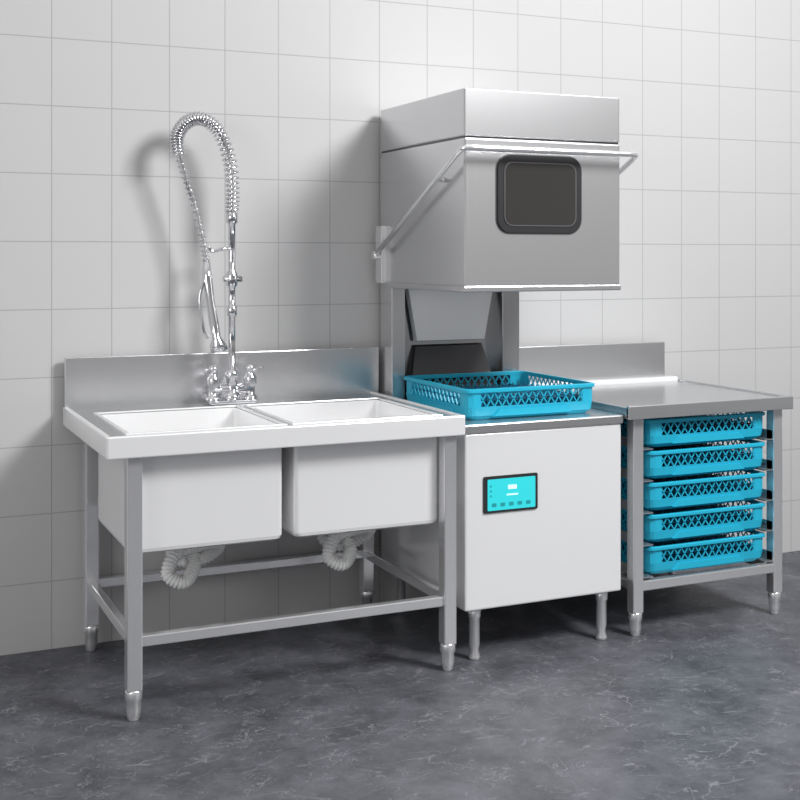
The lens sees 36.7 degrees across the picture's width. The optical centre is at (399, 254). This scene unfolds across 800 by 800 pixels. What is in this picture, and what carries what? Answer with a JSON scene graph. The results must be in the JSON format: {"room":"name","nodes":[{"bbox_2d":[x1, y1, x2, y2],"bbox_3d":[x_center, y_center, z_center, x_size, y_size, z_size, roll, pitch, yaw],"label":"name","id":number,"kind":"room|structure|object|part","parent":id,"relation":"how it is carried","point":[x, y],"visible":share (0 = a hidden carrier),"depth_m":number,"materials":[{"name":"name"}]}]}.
{"room":"commercial kitchen","nodes":[
{"label":"commercial kitchen","id":0,"kind":"room"},
{"bbox_2d":[0,0,799,655],"bbox_3d":[0.175,-0.677,4.719,11.000,4.000,0.100,0,0,-24],"label":"wall","id":1,"kind":"structure","parent":0,"point":[100,254],"depth_m":4.40,"materials":[{"name":"tile"}]},
{"bbox_2d":[0,551,799,799],"bbox_3d":[2.212,1.373,0.249,11.000,0.100,9.925,0,0,-24],"label":"floor","id":2,"kind":"structure","parent":0,"point":[703,704],"depth_m":3.49,"materials":[{"name":"concrete"}]},
{"bbox_2d":[63,347,464,721],"bbox_3d":[-0.452,0.833,3.937,1.145,0.980,0.754,0,0,-24],"label":"sink","id":3,"kind":"object","parent":2,"relation":"on","point":[320,452],"visible":1,"depth_m":3.78,"materials":[{"name":"metal"}]},
{"bbox_3d":[-0.664,0.716,3.768,0.462,0.400,0.487,0,0,-25],"label":"bowl","id":4,"kind":"part","parent":3,"relation":"part of","materials":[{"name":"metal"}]},
{"bbox_2d":[169,111,262,404],"bbox_3d":[-0.628,0.011,4.138,0.326,1.004,0.082,0,0,-24],"label":"faucet","id":5,"kind":"object","parent":3,"relation":"on","point":[231,390],"visible":1,"depth_m":4.14,"materials":[{"name":"silver metal"}]},
{"bbox_2d":[64,347,378,408],"bbox_3d":[-0.603,0.453,4.272,1.142,0.220,0.020,0,0,-25],"label":"backsplash","id":6,"kind":"structure","parent":3,"relation":"attached to","point":[123,380],"depth_m":4.22,"materials":[{"name":"metal"}]},
{"bbox_2d":[71,393,452,436],"bbox_3d":[-0.460,0.519,3.935,1.122,0.012,0.750,0,0,-25],"label":"countertop","id":7,"kind":"structure","parent":3,"relation":"on","point":[87,413],"depth_m":4.06,"materials":[{"name":"metal"}]},
{"bbox_3d":[-0.199,0.716,3.980,0.485,0.400,0.487,0,0,-25],"label":"bowl","id":8,"kind":"part","parent":3,"relation":"part of","materials":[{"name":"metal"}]},
{"bbox_2d":[371,88,637,660],"bbox_3d":[0.355,0.391,4.296,0.692,1.864,0.750,0,0,-24],"label":"dishwasher","id":9,"kind":"object","parent":2,"relation":"on","point":[489,197],"visible":0.9,"depth_m":4.05,"materials":[{"name":"metal"}]},
{"bbox_2d":[404,371,594,419],"bbox_3d":[0.345,0.495,4.302,0.514,0.104,0.514,0,0,-24],"label":"dish rack","id":10,"kind":"object","parent":9,"relation":"on","point":[516,399],"visible":0.98,"depth_m":4.15,"materials":[{"name":"teal plastic"}]},
{"bbox_2d":[381,137,618,285],"bbox_3d":[0.341,-0.139,4.328,0.602,0.483,0.680,0,0,-25],"label":"hood","id":11,"kind":"object","parent":9,"relation":"attached to","point":[493,218],"depth_m":4.04,"materials":[{"name":"metal"}]},
{"bbox_3d":[0.355,-0.124,4.296,0.692,0.454,0.750,0,0,-25],"label":"lift handle","id":12,"kind":"part","parent":9,"relation":"part of","materials":[{"name":"metal"}]},
{"bbox_3d":[0.364,0.781,3.961,0.203,0.120,0.008,0,0,-25],"label":"control panel","id":13,"kind":"part","parent":9,"relation":"part of","materials":[{"name":"teal plastic"}]},
{"bbox_2d":[519,341,792,636],"bbox_3d":[0.937,0.842,4.582,0.788,0.962,0.713,0,0,-24],"label":"table","id":14,"kind":"object","parent":2,"relation":"on","point":[630,380],"visible":0.59,"depth_m":4.43,"materials":[{"name":"metal"}]},
{"bbox_2d":[519,341,664,382],"bbox_3d":[0.767,0.459,4.885,0.730,0.196,0.020,0,0,-25],"label":"backsplash","id":15,"kind":"structure","parent":14,"relation":"attached to","point":[634,359],"depth_m":4.88,"materials":[{"name":"metal"}]},
{"bbox_2d":[562,379,792,419],"bbox_3d":[0.965,0.540,4.594,0.728,0.047,0.713,0,0,-25],"label":"countertop","id":16,"kind":"structure","parent":14,"relation":"on","point":[679,398],"depth_m":4.38,"materials":[{"name":"metal"}]},
{"bbox_2d":[620,411,764,446],"bbox_3d":[1.003,0.625,4.547,0.532,0.100,0.514,0,0,-24],"label":"dish rack","id":17,"kind":"object","parent":14,"relation":"in","point":[684,430],"visible":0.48,"depth_m":4.33,"materials":[{"name":"teal plastic"}]},
{"bbox_2d":[621,530,764,573],"bbox_3d":[1.003,1.071,4.547,0.532,0.100,0.514,0,0,-24],"label":"dish rack","id":18,"kind":"object","parent":14,"relation":"on","point":[713,550],"visible":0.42,"depth_m":4.34,"materials":[{"name":"teal plastic"}]},
{"bbox_2d":[621,500,764,541],"bbox_3d":[1.003,0.960,4.547,0.532,0.100,0.514,0,0,-24],"label":"dish rack","id":19,"kind":"object","parent":14,"relation":"in","point":[713,519],"visible":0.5,"depth_m":4.34,"materials":[{"name":"teal plastic"}]},
{"bbox_2d":[621,469,764,509],"bbox_3d":[1.003,0.848,4.547,0.532,0.100,0.514,0,0,-24],"label":"dish rack","id":20,"kind":"object","parent":14,"relation":"in","point":[702,489],"visible":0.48,"depth_m":4.34,"materials":[{"name":"teal plastic"}]},
{"bbox_2d":[621,439,764,478],"bbox_3d":[1.003,0.737,4.547,0.532,0.100,0.514,0,0,-24],"label":"dish rack","id":21,"kind":"object","parent":14,"relation":"in","point":[701,458],"visible":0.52,"depth_m":4.34,"materials":[{"name":"teal plastic"}]}
]}

